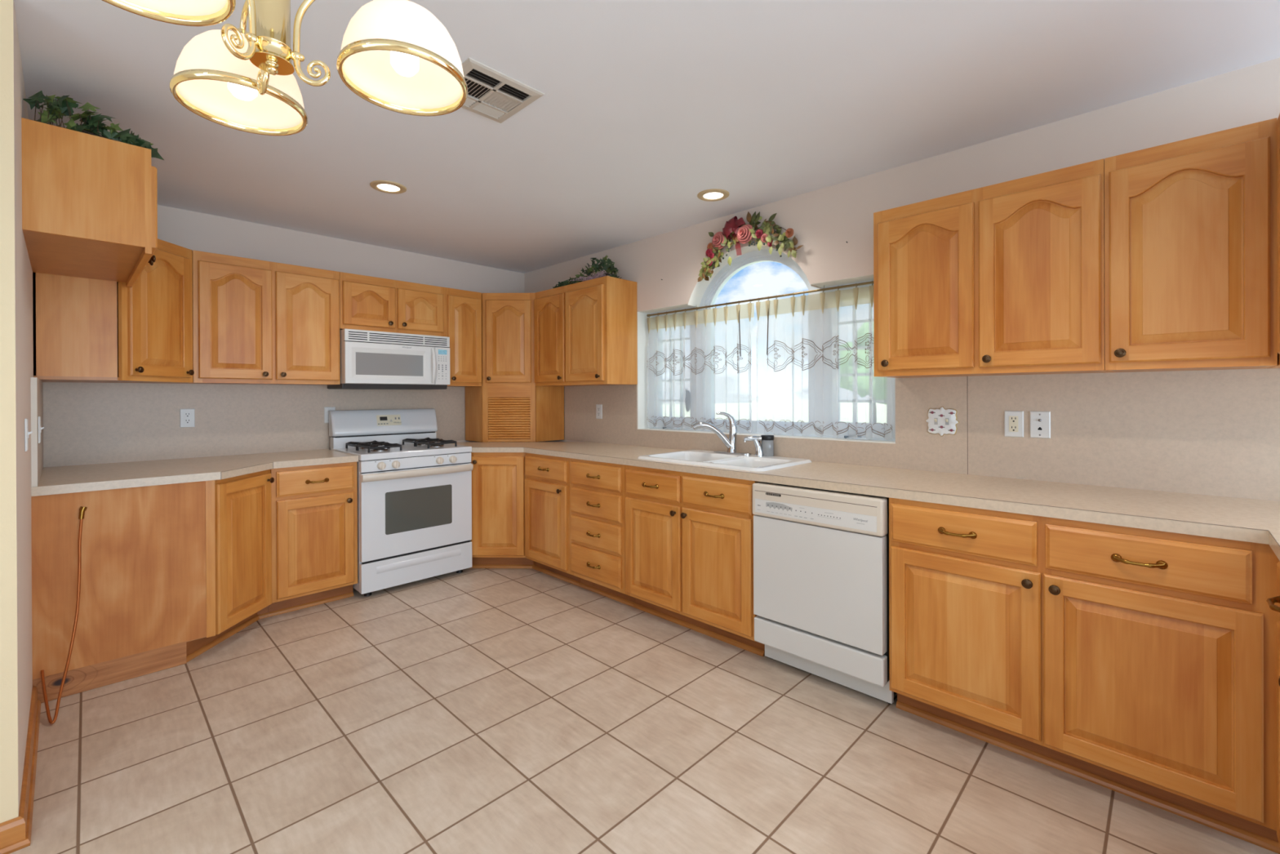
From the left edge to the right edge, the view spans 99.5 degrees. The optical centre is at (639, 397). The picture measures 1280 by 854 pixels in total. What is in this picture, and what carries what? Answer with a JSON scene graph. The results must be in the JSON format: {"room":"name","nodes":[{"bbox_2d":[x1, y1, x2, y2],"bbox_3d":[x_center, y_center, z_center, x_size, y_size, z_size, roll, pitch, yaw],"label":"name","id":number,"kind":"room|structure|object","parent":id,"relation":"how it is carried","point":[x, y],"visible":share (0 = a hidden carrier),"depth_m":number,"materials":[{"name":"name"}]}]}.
{"room":"kitchen","nodes":[
{"label":"kitchen","id":0,"kind":"room"},
{"bbox_2d":[0,0,33,822],"bbox_3d":[-3.520,0.073,1.178,1.956,2.438,2.957,0,0,44],"label":"wall","id":1,"kind":"structure","parent":0,"point":[16,331],"depth_m":1.55,"materials":[{"name":"paint"}]},
{"bbox_2d":[0,685,40,853],"bbox_3d":[-3.113,1.250,0.910,1.052,0.084,2.828,0,0,44],"label":"baseboard","id":2,"kind":"structure","parent":1,"relation":"attached to","point":[15,833],"depth_m":1.67,"materials":[{"name":"brown wood"}]},
{"bbox_2d":[24,417,32,451],"bbox_3d":[-2.170,0.130,1.923,0.071,0.114,0.017,0,0,43],"label":"light switch","id":3,"kind":"object","parent":1,"relation":"attached to","point":[27,433],"visible":1,"depth_m":1.90,"materials":[{"name":"white plastic"}]},
{"bbox_2d":[30,377,43,487],"bbox_3d":[-2.869,0.144,2.580,0.926,0.457,0.018,0,0,43],"label":"backsplash","id":4,"kind":"structure","parent":1,"relation":"attached to","point":[37,397],"depth_m":2.27,"materials":[{"name":"laminate"}]},
{"bbox_2d":[38,416,44,443],"bbox_3d":[-2.611,0.138,2.362,0.071,0.114,0.017,0,0,43],"label":"light switch","id":5,"kind":"object","parent":4,"relation":"attached to","point":[39,417],"visible":1,"depth_m":2.33,"materials":[{"name":"white plastic"}]},
{"bbox_2d":[21,117,157,287],"bbox_3d":[-2.305,-0.751,2.290,0.917,0.401,0.377,0,0,43],"label":"upper cabinet","id":6,"kind":"object","parent":1,"relation":"attached to","point":[90,202],"visible":1,"depth_m":1.99,"materials":[{"name":"brown wood"}]},
{"bbox_2d":[22,90,164,159],"bbox_3d":[-2.035,-1.026,2.033,0.190,0.144,0.382,0,0,44],"label":"ivy garland","id":7,"kind":"object","parent":6,"relation":"on","point":[64,105],"visible":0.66,"depth_m":1.97,"materials":[{"name":"green plant"}]},
{"bbox_2d":[42,204,524,449],"bbox_3d":[-3.149,0.068,3.065,0.152,2.438,6.172,0,0,44],"label":"wall","id":8,"kind":"structure","parent":0,"point":[189,229],"depth_m":3.85,"materials":[{"name":"paint"}]},
{"bbox_2d":[32,238,194,383],"bbox_3d":[-2.781,-0.467,2.895,0.607,0.762,0.604,0,0,44],"label":"upper cabinet","id":9,"kind":"object","parent":8,"relation":"attached to","point":[86,330],"visible":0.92,"depth_m":2.68,"materials":[{"name":"brown wood"}]},
{"bbox_2d":[43,382,464,467],"bbox_3d":[-2.350,0.139,3.767,0.006,0.457,2.423,0,0,44],"label":"backsplash","id":10,"kind":"structure","parent":8,"relation":"attached to","point":[84,423],"depth_m":3.37,"materials":[{"name":"laminate"}]},
{"bbox_2d":[179,408,195,427],"bbox_3d":[-2.776,0.124,3.322,0.008,0.114,0.071,0,0,44],"label":"outlet","id":11,"kind":"object","parent":10,"relation":"attached to","point":[187,416],"visible":1,"depth_m":3.32,"materials":[{"name":"white plastic"}]},
{"bbox_2d":[183,412,191,423],"bbox_3d":[-2.774,0.124,3.320,0.002,0.070,0.034,0,0,44],"label":"receptacle","id":12,"kind":"object","parent":11,"relation":"attached to","point":[187,415],"depth_m":3.32,"materials":[{"name":"white plastic"}]},
{"bbox_2d":[324,406,335,422],"bbox_3d":[-2.225,0.123,3.885,0.008,0.114,0.071,0,0,44],"label":"outlet","id":13,"kind":"object","parent":10,"relation":"attached to","point":[326,410],"visible":0.52,"depth_m":3.87,"materials":[{"name":"white plastic"}]},
{"bbox_2d":[188,249,340,385],"bbox_3d":[-2.391,-0.469,3.477,0.350,0.762,0.770,0,0,44],"label":"upper cabinet","id":14,"kind":"object","parent":8,"relation":"attached to","point":[255,322],"visible":1,"depth_m":3.33,"materials":[{"name":"brown wood"}]},
{"bbox_2d":[339,271,445,336],"bbox_3d":[-1.858,-0.662,4.021,0.350,0.384,0.750,0,0,44],"label":"upper cabinet","id":15,"kind":"object","parent":8,"relation":"attached to","point":[367,303],"visible":0.94,"depth_m":3.88,"materials":[{"name":"brown wood"}]},
{"bbox_2d":[327,328,449,389],"bbox_3d":[-1.829,-0.263,3.989,0.426,0.399,0.737,0,0,44],"label":"microwave","id":16,"kind":"object","parent":15,"relation":"attached to","point":[369,359],"visible":0.98,"depth_m":3.83,"materials":[{"name":"white plastic"}]},
{"bbox_2d":[445,287,481,386],"bbox_3d":[-1.488,-0.475,4.399,0.350,0.762,0.303,0,0,44],"label":"upper cabinet","id":17,"kind":"object","parent":8,"relation":"attached to","point":[463,308],"visible":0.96,"depth_m":4.29,"materials":[{"name":"brown wood"}]},
{"bbox_2d":[9,568,1278,853],"bbox_3d":[-0.104,1.321,0.092,8.661,0.076,6.172,0,0,44],"label":"floor","id":18,"kind":"structure","parent":0,"point":[473,710],"depth_m":1.94,"materials":[{"name":"tile"}]},
{"bbox_2d":[31,469,274,702],"bbox_3d":[-2.546,0.848,2.902,0.916,0.875,0.912,0,0,44],"label":"base cabinet","id":19,"kind":"object","parent":18,"relation":"on","point":[170,573],"visible":0.94,"depth_m":2.51,"materials":[{"name":"brown wood"}]},
{"bbox_2d":[40,506,87,724],"bbox_3d":[-2.377,0.876,2.234,0.267,0.807,0.141,0,0,44],"label":"cord","id":20,"kind":"object","parent":19,"relation":"attached to","point":[82,510],"visible":1,"depth_m":2.28,"materials":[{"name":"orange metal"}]},
{"bbox_2d":[31,448,358,496],"bbox_3d":[-2.392,0.389,3.059,0.937,0.038,1.386,0,0,44],"label":"countertop","id":21,"kind":"structure","parent":19,"relation":"on","point":[95,477],"depth_m":2.81,"materials":[{"name":"laminate"}]},
{"bbox_2d":[268,462,357,617],"bbox_3d":[-2.159,0.845,3.478,0.657,0.875,0.460,0,0,44],"label":"base cabinet","id":22,"kind":"object","parent":18,"relation":"on","point":[314,508],"visible":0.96,"depth_m":3.26,"materials":[{"name":"brown wood"}]},
{"bbox_2d":[328,408,473,596],"bbox_3d":[-1.705,0.684,3.894,0.690,1.191,0.762,0,0,44],"label":"range","id":23,"kind":"object","parent":18,"relation":"on","point":[415,490],"visible":0.97,"depth_m":3.72,"materials":[{"name":"white metal"}]},
{"bbox_2d":[330,442,471,461],"bbox_3d":[-1.710,0.378,3.897,0.607,0.041,0.762,0,0,44],"label":"cooktop","id":24,"kind":"object","parent":23,"relation":"in","point":[408,451],"depth_m":3.73,"materials":[{"name":"white metal"}]},
{"bbox_2d":[469,452,535,568],"bbox_3d":[-1.056,0.839,4.416,0.927,0.875,0.894,0,0,44],"label":"base cabinet","id":25,"kind":"object","parent":18,"relation":"on","point":[498,478],"visible":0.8,"depth_m":3.97,"materials":[{"name":"brown wood"}]},
{"bbox_2d":[448,441,1279,560],"bbox_3d":[0.233,0.380,2.725,5.156,0.038,1.524,0,0,44],"label":"countertop","id":26,"kind":"structure","parent":25,"relation":"on","point":[1242,519],"depth_m":2.06,"materials":[{"name":"laminate"}]},
{"bbox_2d":[465,293,564,441],"bbox_3d":[-1.074,-0.249,4.640,0.604,1.219,0.604,0,0,44],"label":"cabinet","id":27,"kind":"object","parent":26,"relation":"on","point":[508,406],"visible":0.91,"depth_m":4.43,"materials":[{"name":"brown wood"}]},
{"bbox_2d":[692,412,751,454],"bbox_3d":[0.510,0.216,3.370,0.358,0.256,0.168,0,0,13],"label":"faucet","id":28,"kind":"object","parent":26,"relation":"on","point":[731,443],"visible":1,"depth_m":3.33,"materials":[{"name":"silver metal"}]},
{"bbox_2d":[637,449,811,471],"bbox_3d":[0.472,0.444,3.129,0.864,0.197,0.566,0,0,44],"label":"sink","id":29,"kind":"object","parent":26,"relation":"in","point":[751,462],"visible":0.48,"depth_m":3.11,"materials":[{"name":"white ceramic"}]},
{"bbox_2d":[743,435,763,456],"bbox_3d":[0.673,0.285,3.209,0.116,0.119,0.047,0,0,6],"label":"soap dispenser","id":30,"kind":"object","parent":29,"relation":"on","point":[756,439],"visible":1,"depth_m":3.19,"materials":[{"name":"silver metal"}]},
{"bbox_2d":[760,435,773,456],"bbox_3d":[0.755,0.283,3.208,0.076,0.122,0.076,0,0,44],"label":"jar","id":31,"kind":"object","parent":29,"relation":"on","point":[767,441],"visible":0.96,"depth_m":3.18,"materials":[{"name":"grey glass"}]},
{"bbox_2d":[524,453,580,586],"bbox_3d":[-0.459,0.837,3.993,0.518,0.875,0.657,0,0,44],"label":"base cabinet","id":32,"kind":"object","parent":18,"relation":"on","point":[547,480],"visible":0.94,"depth_m":3.76,"materials":[{"name":"brown wood"}]},
{"bbox_2d":[569,457,635,607],"bbox_3d":[-0.085,0.837,3.627,0.526,0.875,0.657,0,0,44],"label":"base cabinet","id":33,"kind":"object","parent":18,"relation":"on","point":[597,489],"visible":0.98,"depth_m":3.39,"materials":[{"name":"brown wood"}]},
{"bbox_2d":[624,464,764,656],"bbox_3d":[0.426,0.836,3.126,0.902,0.875,0.657,0,0,44],"label":"base cabinet","id":34,"kind":"object","parent":18,"relation":"on","point":[689,536],"visible":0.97,"depth_m":2.87,"materials":[{"name":"brown wood"}]},
{"bbox_2d":[752,481,893,703],"bbox_3d":[0.966,0.839,2.589,0.607,0.867,0.620,0,0,44],"label":"dishwasher","id":35,"kind":"object","parent":18,"relation":"on","point":[821,556],"visible":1,"depth_m":2.34,"materials":[{"name":"white paint"}]},
{"bbox_2d":[888,497,1279,853],"bbox_3d":[1.562,0.835,2.014,1.026,0.875,0.657,0,0,44],"label":"base cabinet","id":36,"kind":"object","parent":18,"relation":"on","point":[1140,664],"visible":0.99,"depth_m":1.72,"materials":[{"name":"brown wood"}]},
{"bbox_2d":[1266,560,1279,846],"bbox_3d":[1.616,0.837,0.940,0.657,0.875,0.864,0,0,44],"label":"base cabinet","id":37,"kind":"object","parent":18,"relation":"on","point":[1271,601],"visible":0.99,"depth_m":1.40,"materials":[{"name":"brown wood"}]},
{"bbox_2d":[13,0,1279,273],"bbox_3d":[-0.113,-1.194,0.086,8.661,0.076,6.172,0,0,44],"label":"ceiling","id":38,"kind":"structure","parent":0,"point":[646,107],"depth_m":2.09,"materials":[{"name":"paint"}]},
{"bbox_2d":[102,0,467,135],"bbox_3d":[-0.634,-0.836,0.911,0.522,0.640,0.567,0,0,44],"label":"chandelier","id":39,"kind":"object","parent":38,"relation":"hanging from","point":[396,55],"visible":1,"depth_m":0.92,"materials":[{"name":"white glass"}]},
{"bbox_2d":[369,180,406,193],"bbox_3d":[-1.379,-1.152,2.971,0.183,0.011,0.183,0,0,44],"label":"recessed light","id":40,"kind":"object","parent":38,"relation":"in","point":[385,186],"visible":1,"depth_m":2.95,"materials":[{"name":"white glass"}]},
{"bbox_2d":[461,57,544,123],"bbox_3d":[-0.583,-1.153,2.060,0.310,0.011,0.310,0,0,44],"label":"ceiling vent","id":41,"kind":"object","parent":38,"relation":"in","point":[495,95],"visible":0.83,"depth_m":2.05,"materials":[{"name":"metal"}]},
{"bbox_2d":[697,188,729,201],"bbox_3d":[0.421,-1.159,3.107,0.183,0.011,0.183,0,0,44],"label":"recessed light","id":42,"kind":"object","parent":38,"relation":"in","point":[712,194],"visible":1,"depth_m":3.09,"materials":[{"name":"white glass"}]},
{"bbox_2d":[524,57,1279,444],"bbox_3d":[2.029,0.051,2.164,8.509,2.438,0.190,0,0,44],"label":"wall","id":43,"kind":"structure","parent":0,"point":[823,220],"depth_m":2.65,"materials":[{"name":"paint"}]},
{"bbox_2d":[533,275,637,386],"bbox_3d":[-0.455,-0.478,4.211,0.874,0.762,0.350,0,0,44],"label":"upper cabinet","id":44,"kind":"object","parent":43,"relation":"attached to","point":[585,332],"visible":1,"depth_m":3.99,"materials":[{"name":"brown wood"}]},
{"bbox_2d":[552,255,622,288],"bbox_3d":[-0.420,-0.968,4.178,0.694,0.216,0.177,0,0,36],"label":"ivy garland","id":45,"kind":"object","parent":44,"relation":"on","point":[609,267],"visible":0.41,"depth_m":4.09,"materials":[{"name":"green plant"}]},
{"bbox_2d":[569,269,611,281],"bbox_3d":[-0.330,-0.883,3.978,0.397,0.046,0.172,0,0,44],"label":"bunch","id":46,"kind":"object","parent":44,"relation":"on","point":[598,275],"visible":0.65,"depth_m":3.92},
{"bbox_2d":[564,384,637,445],"bbox_3d":[-0.332,0.131,4.337,0.871,0.457,0.006,0,0,44],"label":"backsplash","id":47,"kind":"structure","parent":43,"relation":"attached to","point":[618,424],"depth_m":4.30,"materials":[{"name":"laminate"}]},
{"bbox_2d":[595,404,602,418],"bbox_3d":[-0.328,0.110,4.324,0.071,0.114,0.008,0,0,44],"label":"outlet","id":48,"kind":"object","parent":47,"relation":"attached to","point":[598,406],"visible":1,"depth_m":4.32,"materials":[{"name":"white plastic"}]},
{"bbox_2d":[597,407,599,416],"bbox_3d":[-0.330,0.110,4.322,0.034,0.070,0.002,0,0,44],"label":"receptacle","id":49,"kind":"object","parent":48,"relation":"attached to","point":[598,408],"depth_m":4.32,"materials":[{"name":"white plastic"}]},
{"bbox_2d":[697,211,803,281],"bbox_3d":[0.640,-0.950,3.310,0.758,0.372,0.099,0,0,44],"label":"swag","id":50,"kind":"object","parent":43,"relation":"attached to","point":[735,229],"visible":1,"depth_m":3.30,"materials":[{"name":"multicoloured plant"}]},
{"bbox_2d":[646,280,873,316],"bbox_3d":[0.699,-0.625,3.435,1.804,0.036,0.021,0,0,44],"label":"curtain rod","id":51,"kind":"object","parent":43,"relation":"attached to","point":[871,282],"visible":0.95,"depth_m":3.32,"materials":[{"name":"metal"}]},
{"bbox_2d":[647,298,754,433],"bbox_3d":[0.390,-0.200,3.733,0.918,0.852,0.041,0,0,44],"label":"cafe curtain","id":52,"kind":"object","parent":51,"relation":"hanging from","point":[699,362],"visible":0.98,"depth_m":3.72,"materials":[{"name":"fabric"}]},
{"bbox_2d":[755,280,895,439],"bbox_3d":[1.030,-0.201,3.101,0.839,0.852,0.044,0,0,44],"label":"cafe curtain","id":53,"kind":"object","parent":51,"relation":"hanging from","point":[815,353],"visible":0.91,"depth_m":3.10,"materials":[{"name":"fabric"}]},
{"bbox_2d":[636,429,895,468],"bbox_3d":[0.638,0.296,3.389,1.842,0.123,0.006,0,0,44],"label":"backsplash","id":54,"kind":"structure","parent":43,"relation":"attached to","point":[859,453],"depth_m":3.12,"materials":[{"name":"laminate"}]},
{"bbox_2d":[637,244,895,443],"bbox_3d":[0.705,-0.355,3.458,1.839,1.176,0.189,0,0,44],"label":"trim","id":55,"kind":"structure","parent":43,"relation":"attached to","point":[700,287],"depth_m":3.77,"materials":[{"name":"paint"}]},
{"bbox_2d":[648,248,895,441],"bbox_3d":[0.734,-0.355,3.488,1.836,1.173,0.097,0,0,44],"label":"window","id":56,"kind":"structure","parent":43,"relation":"in","point":[724,275],"depth_m":3.50,"materials":[{"name":"plastic"}]},
{"bbox_2d":[873,158,1109,377],"bbox_3d":[1.469,-0.481,2.327,0.816,0.762,0.350,0,0,44],"label":"upper cabinet","id":57,"kind":"object","parent":43,"relation":"attached to","point":[1007,277],"visible":0.99,"depth_m":2.17,"materials":[{"name":"brown wood"}]},
{"bbox_2d":[895,368,1279,501],"bbox_3d":[1.950,0.128,2.103,1.833,0.457,0.006,0,0,44],"label":"backsplash","id":58,"kind":"structure","parent":43,"relation":"attached to","point":[1216,433],"depth_m":2.16,"materials":[{"name":"laminate"}]},
{"bbox_2d":[925,406,959,435],"bbox_3d":[1.440,0.113,2.586,0.147,0.144,0.019,0,0,44],"label":"light switch","id":59,"kind":"object","parent":58,"relation":"attached to","point":[941,420],"visible":1,"depth_m":2.58,"materials":[{"name":"white ceramic"}]},
{"bbox_2d":[1004,410,1023,437],"bbox_3d":[1.649,0.115,2.389,0.071,0.114,0.008,0,0,44],"label":"outlet","id":60,"kind":"object","parent":58,"relation":"attached to","point":[1013,420],"visible":1,"depth_m":2.39,"materials":[{"name":"white plastic"}]},
{"bbox_2d":[1008,415,1017,431],"bbox_3d":[1.647,0.115,2.387,0.034,0.070,0.002,0,0,44],"label":"receptacle","id":61,"kind":"object","parent":60,"relation":"attached to","point":[1013,420],"depth_m":2.39,"materials":[{"name":"beige plastic"}]},
{"bbox_2d":[1030,411,1050,438],"bbox_3d":[1.714,0.115,2.321,0.071,0.114,0.014,0,0,44],"label":"jack plate","id":62,"kind":"object","parent":58,"relation":"attached to","point":[1040,421],"visible":1,"depth_m":2.32,"materials":[{"name":"white plastic"}]},
{"bbox_2d":[1104,117,1277,372],"bbox_3d":[1.906,-0.481,1.899,0.404,0.762,0.350,0,0,44],"label":"upper cabinet","id":63,"kind":"object","parent":43,"relation":"attached to","point":[1191,224],"visible":1,"depth_m":1.78,"materials":[{"name":"brown wood"}]},
{"bbox_2d":[1268,113,1279,368],"bbox_3d":[1.929,-0.480,1.446,0.350,0.762,0.965,0,0,44],"label":"upper cabinet","id":64,"kind":"object","parent":43,"relation":"attached to","point":[1278,117],"visible":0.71,"depth_m":1.54,"materials":[{"name":"brown wood"}]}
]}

